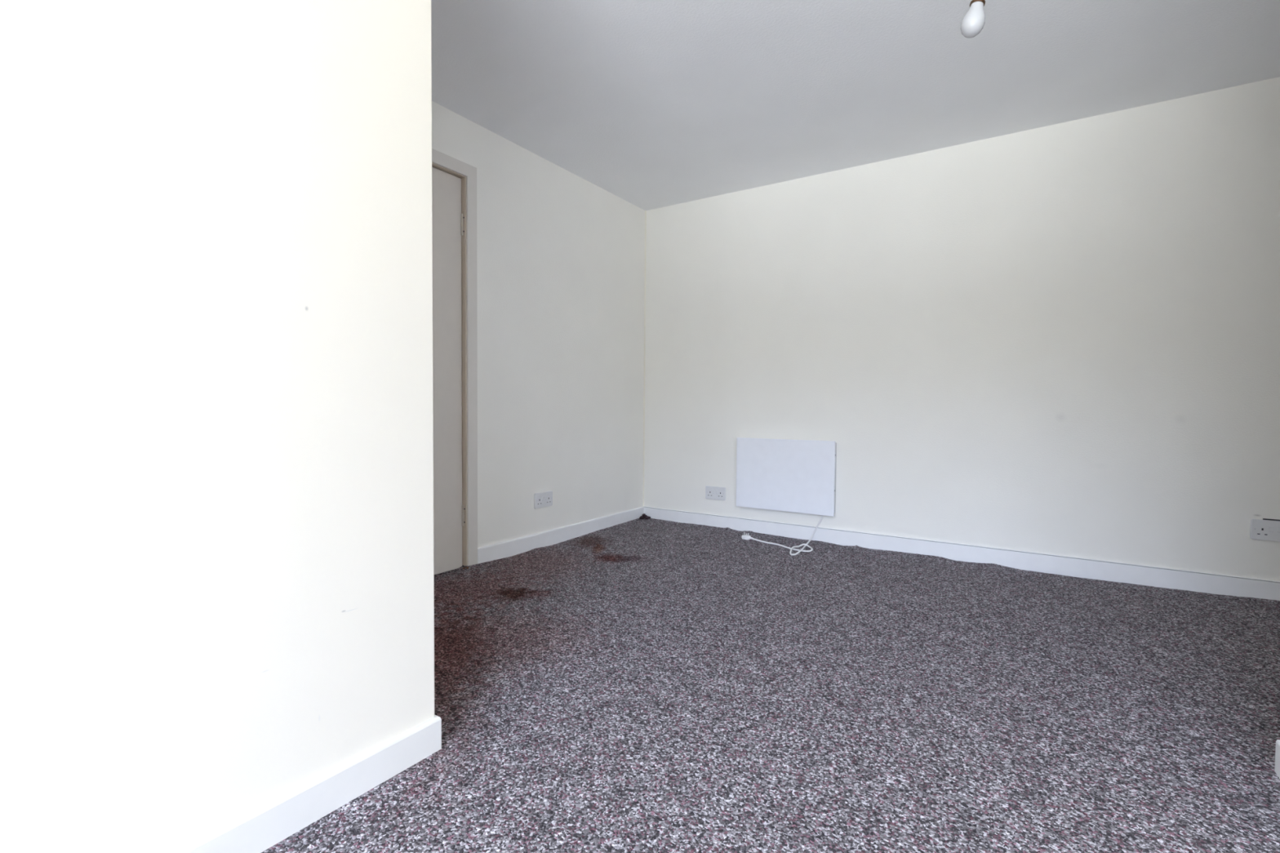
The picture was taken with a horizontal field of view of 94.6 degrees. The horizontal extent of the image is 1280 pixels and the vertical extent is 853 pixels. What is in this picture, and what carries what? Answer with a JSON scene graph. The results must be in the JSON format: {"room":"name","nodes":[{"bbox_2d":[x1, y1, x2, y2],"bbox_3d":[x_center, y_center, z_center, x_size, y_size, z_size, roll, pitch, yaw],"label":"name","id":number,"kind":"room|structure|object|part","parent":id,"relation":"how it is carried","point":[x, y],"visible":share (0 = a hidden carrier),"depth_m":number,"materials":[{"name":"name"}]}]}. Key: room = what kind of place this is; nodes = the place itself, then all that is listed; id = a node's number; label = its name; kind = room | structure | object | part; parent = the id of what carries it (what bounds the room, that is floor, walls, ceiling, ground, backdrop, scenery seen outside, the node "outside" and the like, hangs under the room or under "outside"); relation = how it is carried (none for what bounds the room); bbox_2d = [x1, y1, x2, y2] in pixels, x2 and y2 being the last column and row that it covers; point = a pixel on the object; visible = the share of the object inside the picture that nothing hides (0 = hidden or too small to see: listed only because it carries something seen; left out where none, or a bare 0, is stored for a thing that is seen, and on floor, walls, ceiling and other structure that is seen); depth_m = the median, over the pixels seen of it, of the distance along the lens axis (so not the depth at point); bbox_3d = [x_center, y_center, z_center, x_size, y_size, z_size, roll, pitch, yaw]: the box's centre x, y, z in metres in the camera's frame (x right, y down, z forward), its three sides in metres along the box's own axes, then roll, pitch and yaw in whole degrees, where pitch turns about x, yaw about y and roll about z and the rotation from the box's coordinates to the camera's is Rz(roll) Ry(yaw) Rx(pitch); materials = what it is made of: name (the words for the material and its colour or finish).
{"room":"empty room","nodes":[
{"label":"empty room","id":0,"kind":"room"},
{"bbox_2d":[0,0,434,852],"bbox_3d":[-1.949,-0.310,0.464,1.387,2.360,3.180,2,2,33],"label":"wall","id":1,"kind":"structure","parent":0,"point":[217,557],"depth_m":1.02,"materials":[{"name":"white paint"}]},
{"bbox_2d":[170,715,441,852],"bbox_3d":[-1.886,0.786,0.459,1.250,0.111,3.188,2,2,33],"label":"baseboard","id":2,"kind":"structure","parent":1,"relation":"attached to","point":[267,825],"depth_m":1.20,"materials":[{"name":"white wood"}]},
{"bbox_2d":[431,101,644,547],"bbox_3d":[-0.808,-0.397,3.305,0.150,2.360,2.820,2,2,33],"label":"wall","id":3,"kind":"structure","parent":0,"point":[561,256],"depth_m":3.57,"materials":[{"name":"white paint"}]},
{"bbox_2d":[431,148,477,574],"bbox_3d":[-1.139,-0.280,2.742,0.096,2.099,0.896,2,2,33],"label":"door","id":4,"kind":"structure","parent":3,"relation":"in","point":[454,181],"depth_m":3.01,"materials":[{"name":"paint"}]},
{"bbox_3d":[-1.143,-0.258,2.745,0.040,2.003,0.753,2,2,33],"label":"panel","id":5,"kind":"part","parent":4,"relation":"part of","materials":[{"name":"white wood"}]},
{"bbox_2d":[533,490,552,509],"bbox_3d":[-0.577,0.440,3.543,0.014,0.091,0.153,2,2,33],"label":"double socket","id":6,"kind":"object","parent":3,"relation":"attached to","point":[541,500],"visible":1,"depth_m":3.53,"materials":[{"name":"white plastic"}]},
{"bbox_2d":[477,506,644,564],"bbox_3d":[-0.419,0.683,3.793,0.012,0.115,1.606,2,2,33],"label":"baseboard","id":7,"kind":"structure","parent":3,"relation":"attached to","point":[510,548],"depth_m":3.60,"materials":[{"name":"white wood"}]},
{"bbox_2d":[261,518,1279,852],"bbox_3d":[0.037,0.868,0.514,4.600,0.117,6.800,2,2,33],"label":"floor","id":8,"kind":"structure","parent":0,"point":[651,685],"depth_m":1.66,"materials":[{"name":"grey carpet"}]},
{"bbox_2d":[639,513,650,519],"bbox_3d":[0.039,0.668,4.400,0.081,0.039,0.086,1,2,17],"label":"carpet fluff","id":9,"kind":"object","parent":8,"relation":"on","point":[644,516],"visible":1,"depth_m":4.39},
{"bbox_2d":[431,0,1279,210],"bbox_3d":[0.219,-1.543,0.684,4.700,0.120,6.300,2,2,33],"label":"ceiling","id":10,"kind":"structure","parent":0,"point":[652,104],"depth_m":2.57,"materials":[{"name":"white paint"}]},
{"bbox_2d":[960,0,985,37],"bbox_3d":[0.911,-1.270,1.556,0.104,0.473,0.092,2,2,33],"label":"pendant light","id":11,"kind":"object","parent":10,"relation":"hanging from","point":[973,22],"visible":1,"depth_m":1.54,"materials":[{"name":"white glass"}]},
{"bbox_2d":[644,76,1279,581],"bbox_3d":[1.909,-0.377,3.288,4.700,2.360,0.150,2,2,33],"label":"wall","id":12,"kind":"structure","parent":0,"point":[1063,339],"depth_m":3.15,"materials":[{"name":"white paint"}]},
{"bbox_2d":[705,485,725,500],"bbox_3d":[0.527,0.466,4.129,0.153,0.091,0.014,2,2,33],"label":"double socket","id":13,"kind":"object","parent":12,"relation":"attached to","point":[718,493],"visible":1,"depth_m":4.12,"materials":[{"name":"white plastic"}]},
{"bbox_2d":[736,437,836,555],"bbox_3d":[0.820,0.405,3.656,0.652,0.636,0.475,2,2,33],"label":"heater","id":14,"kind":"object","parent":12,"relation":"attached to","point":[786,475],"visible":1,"depth_m":3.78,"materials":[{"name":"white metal"}]},
{"bbox_3d":[0.925,0.315,3.811,0.652,0.466,0.012,2,2,33],"label":"panel","id":15,"kind":"part","parent":14,"relation":"part of","materials":[{"name":"white metal"}]},
{"bbox_3d":[0.940,0.314,3.833,0.644,0.442,0.044,2,2,33],"label":"casing","id":16,"kind":"part","parent":14,"relation":"part of","materials":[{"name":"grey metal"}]},
{"bbox_2d":[643,506,1279,600],"bbox_3d":[1.856,0.717,3.257,4.400,0.116,0.012,2,2,33],"label":"baseboard","id":17,"kind":"structure","parent":12,"relation":"attached to","point":[1093,570],"depth_m":3.15,"materials":[{"name":"white wood"}]},
{"bbox_2d":[1249,518,1279,542],"bbox_3d":[2.813,0.461,2.615,0.153,0.097,0.014,2,2,33],"label":"double socket","id":18,"kind":"object","parent":12,"relation":"attached to","point":[1268,530],"visible":1,"depth_m":2.63,"materials":[{"name":"white plastic"}]},
{"bbox_3d":[2.005,-0.292,0.773,1.460,2.360,0.360,2,2,33],"label":"wall","id":19,"kind":"structure","parent":0,"visible":0},
{"bbox_2d":[1274,739,1279,778],"bbox_3d":[1.991,0.803,0.813,1.474,0.108,0.377,2,2,33],"label":"baseboard","id":20,"kind":"structure","parent":19,"relation":"attached to","point":[1277,769],"depth_m":1.36,"materials":[{"name":"white wood"}]}
]}

